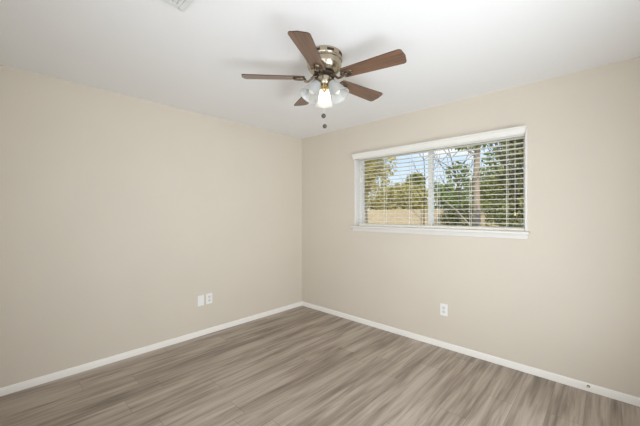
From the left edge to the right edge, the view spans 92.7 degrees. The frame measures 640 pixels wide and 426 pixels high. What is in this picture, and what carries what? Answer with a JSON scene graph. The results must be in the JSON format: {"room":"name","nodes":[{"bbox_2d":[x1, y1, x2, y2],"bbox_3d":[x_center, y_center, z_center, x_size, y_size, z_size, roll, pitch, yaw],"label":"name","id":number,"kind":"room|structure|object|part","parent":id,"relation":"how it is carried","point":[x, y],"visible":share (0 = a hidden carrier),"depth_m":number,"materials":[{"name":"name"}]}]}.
{"room":"empty bedroom","nodes":[
{"label":"empty bedroom","id":0,"kind":"room"},
{"bbox_2d":[0,65,301,387],"bbox_3d":[-1.555,0.123,3.215,0.160,2.440,3.920,0,0,43],"label":"wall","id":1,"kind":"structure","parent":0,"point":[118,212],"depth_m":2.83,"materials":[{"name":"paint"}]},
{"bbox_2d":[0,301,301,396],"bbox_3d":[-1.492,1.314,3.156,0.012,0.058,3.600,0,0,43],"label":"baseboard","id":2,"kind":"structure","parent":1,"relation":"attached to","point":[23,385],"depth_m":2.83,"materials":[{"name":"paint"}]},
{"bbox_2d":[198,295,203,305],"bbox_3d":[-1.310,0.957,3.354,0.006,0.116,0.072,0,0,43],"label":"wall plate","id":3,"kind":"object","parent":1,"relation":"attached to","point":[201,297],"visible":1,"depth_m":3.36,"materials":[{"name":"white plastic"}]},
{"bbox_2d":[206,293,211,303],"bbox_3d":[-1.243,0.953,3.425,0.008,0.116,0.072,0,0,43],"label":"wall outlet","id":4,"kind":"object","parent":1,"relation":"attached to","point":[209,295],"visible":1,"depth_m":3.42,"materials":[{"name":"white plastic"}]},
{"bbox_2d":[0,0,639,138],"bbox_3d":[-0.075,-1.157,1.825,4.220,0.120,3.920,0,0,43],"label":"ceiling","id":5,"kind":"structure","parent":0,"point":[193,59],"depth_m":1.98,"materials":[{"name":"white paint"}]},
{"bbox_2d":[161,0,193,10],"bbox_3d":[-0.725,-1.091,1.427,0.306,0.011,0.300,0,0,43],"label":"ceiling vent","id":6,"kind":"object","parent":5,"relation":"in","point":[182,4],"visible":1,"depth_m":1.58,"materials":[{"name":"metal"}]},
{"bbox_2d":[241,31,406,127],"bbox_3d":[0.058,-0.849,2.105,1.075,0.494,1.070,0,0,43],"label":"ceiling fan","id":7,"kind":"object","parent":5,"relation":"hanging from","point":[324,62],"visible":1,"depth_m":2.02,"materials":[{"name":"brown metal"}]},
{"bbox_3d":[-0.318,-0.931,2.082,0.428,0.032,0.126,0,0,-3],"label":"blade","id":8,"kind":"part","parent":7,"relation":"part of","materials":[{"name":"brown wood"}]},
{"bbox_3d":[-0.095,-0.931,2.426,0.126,0.032,0.428,0,0,-21],"label":"blade","id":9,"kind":"part","parent":7,"relation":"part of","materials":[{"name":"brown wood"}]},
{"bbox_3d":[-0.060,-0.931,1.763,0.126,0.032,0.428,0,0,15],"label":"blade","id":10,"kind":"part","parent":7,"relation":"part of","materials":[{"name":"brown wood"}]},
{"bbox_3d":[-0.067,-0.827,2.039,0.140,0.156,0.132,0,0,7],"label":"lamp shade","id":11,"kind":"part","parent":7,"relation":"part of","materials":[{"name":"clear glass"}]},
{"bbox_3d":[0.026,-0.827,2.215,0.132,0.156,0.140,0,0,37],"label":"lamp shade","id":12,"kind":"part","parent":7,"relation":"part of","materials":[{"name":"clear glass"}]},
{"bbox_3d":[0.128,-0.827,2.039,0.140,0.156,0.132,0,0,-7],"label":"lamp shade","id":13,"kind":"part","parent":7,"relation":"part of","materials":[{"name":"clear glass"}]},
{"bbox_3d":[0.301,-0.931,2.320,0.428,0.032,0.126,0,0,-39],"label":"blade","id":14,"kind":"part","parent":7,"relation":"part of","materials":[{"name":"brown wood"}]},
{"bbox_3d":[0.323,-0.931,1.910,0.428,0.032,0.126,0,0,33],"label":"blade","id":15,"kind":"part","parent":7,"relation":"part of","materials":[{"name":"brown wood"}]},
{"bbox_2d":[0,306,639,425],"bbox_3d":[-0.075,1.403,1.825,4.220,0.120,3.920,0,0,43],"label":"floor","id":16,"kind":"structure","parent":0,"point":[301,365],"depth_m":2.37,"materials":[{"name":"plastic"}]},
{"bbox_2d":[302,56,639,397],"bbox_3d":[1.212,0.123,3.195,3.900,2.440,0.160,0,0,43],"label":"wall","id":17,"kind":"structure","parent":0,"point":[563,299],"depth_m":2.58,"materials":[{"name":"paint"}]},
{"bbox_2d":[350,129,529,238],"bbox_3d":[1.123,-0.252,3.235,1.856,0.938,0.215,0,0,43],"label":"window","id":18,"kind":"structure","parent":17,"relation":"in","point":[408,230],"depth_m":3.24,"materials":[{"name":"paint"}]},
{"bbox_3d":[1.172,-0.276,3.284,1.779,0.858,0.065,0,0,43],"label":"frame","id":19,"kind":"part","parent":18,"relation":"part of","materials":[{"name":"plastic"}]},
{"bbox_3d":[0.867,-0.276,3.549,0.903,0.833,0.022,0,0,43],"label":"sash","id":20,"kind":"part","parent":18,"relation":"part of","materials":[{"name":"glass"}]},
{"bbox_2d":[351,125,526,230],"bbox_3d":[1.093,-0.292,3.199,1.822,0.886,0.126,0,0,43],"label":"window blind","id":21,"kind":"object","parent":18,"relation":"attached to","point":[514,133],"visible":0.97,"depth_m":3.09,"materials":[{"name":"white plastic"}]},
{"bbox_3d":[0.525,-0.259,3.779,0.007,0.795,0.057,0,0,43],"label":"ladder cord","id":22,"kind":"part","parent":21,"relation":"part of","materials":[{"name":"white fabric"}]},
{"bbox_3d":[0.763,-0.259,3.555,0.007,0.795,0.057,0,0,43],"label":"ladder cord","id":23,"kind":"part","parent":21,"relation":"part of","materials":[{"name":"white fabric"}]},
{"bbox_3d":[0.993,-0.259,3.340,0.007,0.795,0.057,0,0,43],"label":"ladder cord","id":24,"kind":"part","parent":21,"relation":"part of","materials":[{"name":"white fabric"}]},
{"bbox_3d":[1.218,-0.259,3.127,0.007,0.795,0.057,0,0,43],"label":"ladder cord","id":25,"kind":"part","parent":21,"relation":"part of","materials":[{"name":"white fabric"}]},
{"bbox_3d":[1.131,-0.682,3.210,1.733,0.038,0.054,0,0,43],"label":"head rail","id":26,"kind":"part","parent":21,"relation":"part of","materials":[{"name":"white plastic"}]},
{"bbox_3d":[1.129,0.139,3.209,1.733,0.024,0.053,0,0,43],"label":"rail","id":27,"kind":"part","parent":21,"relation":"part of","materials":[{"name":"white plastic"}]},
{"bbox_3d":[1.443,-0.259,2.917,0.007,0.795,0.057,0,0,43],"label":"ladder cord","id":28,"kind":"part","parent":21,"relation":"part of","materials":[{"name":"white fabric"}]},
{"bbox_3d":[1.665,-0.259,2.708,0.007,0.795,0.057,0,0,43],"label":"ladder cord","id":29,"kind":"part","parent":21,"relation":"part of","materials":[{"name":"white fabric"}]},
{"bbox_3d":[1.123,0.163,3.235,1.856,0.024,0.215,0,0,43],"label":"sill","id":30,"kind":"part","parent":18,"relation":"part of","materials":[{"name":"paint"}]},
{"bbox_3d":[1.501,-0.276,2.991,0.874,0.833,0.022,0,0,43],"label":"sash","id":31,"kind":"part","parent":18,"relation":"part of","materials":[{"name":"glass"}]},
{"bbox_2d":[440,303,447,315],"bbox_3d":[1.240,0.963,3.054,0.072,0.116,0.008,0,0,43],"label":"wall outlet","id":32,"kind":"object","parent":17,"relation":"attached to","point":[443,307],"visible":1,"depth_m":3.05,"materials":[{"name":"white plastic"}]},
{"bbox_2d":[302,301,639,406],"bbox_3d":[1.157,1.314,3.128,3.888,0.058,0.012,0,0,43],"label":"baseboard","id":33,"kind":"structure","parent":17,"relation":"attached to","point":[616,395],"depth_m":2.71,"materials":[{"name":"paint"}]},
{"label":"outside","id":34,"kind":"structure","parent":0,"visible":0},
{"bbox_3d":[11.307,1.843,21.167,38.000,0.300,39.820,0,0,43],"label":"ground","id":35,"kind":"structure","parent":34,"visible":0},
{"bbox_2d":[365,157,397,222],"bbox_3d":[1.515,-0.497,10.673,1.704,4.382,2.723,0,0,-12],"label":"tree","id":36,"kind":"object","parent":35,"relation":"on","point":[378,160],"visible":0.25,"depth_m":9.94,"materials":[{"name":"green plant"}]},
{"bbox_3d":[1.548,-1.314,10.392,2.455,2.124,0.973,0,0,43],"label":"crown","id":37,"kind":"part","parent":36,"relation":"part of","materials":[{"name":"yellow plant"}]},
{"bbox_2d":[367,180,436,210],"bbox_3d":[3.436,0.127,16.779,6.195,4.332,3.260,0,0,43],"label":"bush","id":38,"kind":"object","parent":35,"relation":"on","point":[400,203],"visible":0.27,"depth_m":15.38,"materials":[{"name":"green plant"}]},
{"bbox_2d":[397,172,427,208],"bbox_3d":[6.069,-0.574,19.654,2.212,4.541,1.700,0,0,43],"label":"tree","id":39,"kind":"object","parent":35,"relation":"on","point":[413,175],"visible":0.15,"depth_m":19.42,"materials":[{"name":"green plant"}]},
{"bbox_2d":[412,154,444,224],"bbox_3d":[3.957,-0.945,11.850,1.934,5.277,0.768,0,0,18],"label":"bare sapling","id":40,"kind":"object","parent":35,"relation":"on","point":[419,154],"visible":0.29,"depth_m":11.70,"materials":[{"name":"brown plant"}]},
{"bbox_2d":[367,209,523,226],"bbox_3d":[2.159,0.757,14.634,15.614,1.872,0.152,0,0,43],"label":"wooden fence","id":41,"kind":"object","parent":35,"relation":"on","point":[370,220],"visible":0.1,"depth_m":13.11,"materials":[{"name":"brown wood"}]},
{"bbox_2d":[427,175,468,208],"bbox_3d":[6.757,-0.179,16.552,2.515,4.206,1.306,0,0,43],"label":"bush","id":42,"kind":"object","parent":35,"relation":"on","point":[440,202],"visible":0.14,"depth_m":16.42,"materials":[{"name":"green plant"}]},
{"bbox_2d":[434,147,482,225],"bbox_3d":[3.406,-0.732,8.157,1.851,4.851,1.143,0,0,18],"label":"bare sapling","id":43,"kind":"object","parent":35,"relation":"on","point":[459,198],"visible":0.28,"depth_m":8.15,"materials":[{"name":"brown plant"}]},
{"bbox_2d":[438,200,481,225],"bbox_3d":[5.047,0.688,10.904,1.701,2.366,0.972,0,0,43],"label":"leafy bush","id":44,"kind":"object","parent":35,"relation":"on","point":[454,217],"visible":0.3,"depth_m":10.88,"materials":[{"name":"green plant"}]},
{"bbox_2d":[441,198,496,225],"bbox_3d":[3.205,0.672,6.507,1.266,2.058,0.127,0,0,43],"label":"branch","id":45,"kind":"object","parent":35,"relation":"on","point":[441,198],"visible":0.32,"depth_m":6.64,"materials":[{"name":"wood"}]},
{"bbox_2d":[442,143,512,225],"bbox_3d":[5.014,-1.405,9.748,2.841,6.207,1.931,0,0,43],"label":"tree","id":46,"kind":"object","parent":35,"relation":"on","point":[476,208],"visible":0.2,"depth_m":9.73,"materials":[{"name":"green plant"}]},
{"bbox_2d":[462,164,523,209],"bbox_3d":[10.625,-0.507,18.874,4.739,5.235,2.650,0,0,43],"label":"shade tree","id":47,"kind":"object","parent":35,"relation":"on","point":[482,193],"visible":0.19,"depth_m":18.57,"materials":[{"name":"green plant"}]},
{"bbox_2d":[485,200,519,226],"bbox_3d":[3.176,0.746,5.442,0.829,2.019,0.514,0,0,43],"label":"bush","id":48,"kind":"object","parent":35,"relation":"on","point":[498,205],"visible":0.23,"depth_m":5.36,"materials":[{"name":"green plant"}]},
{"bbox_2d":[486,139,523,226],"bbox_3d":[4.348,-0.276,6.569,1.921,4.440,2.200,0,0,-43],"label":"tree","id":49,"kind":"object","parent":35,"relation":"on","point":[509,192],"visible":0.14,"depth_m":6.78,"materials":[{"name":"green plant"}]}
]}

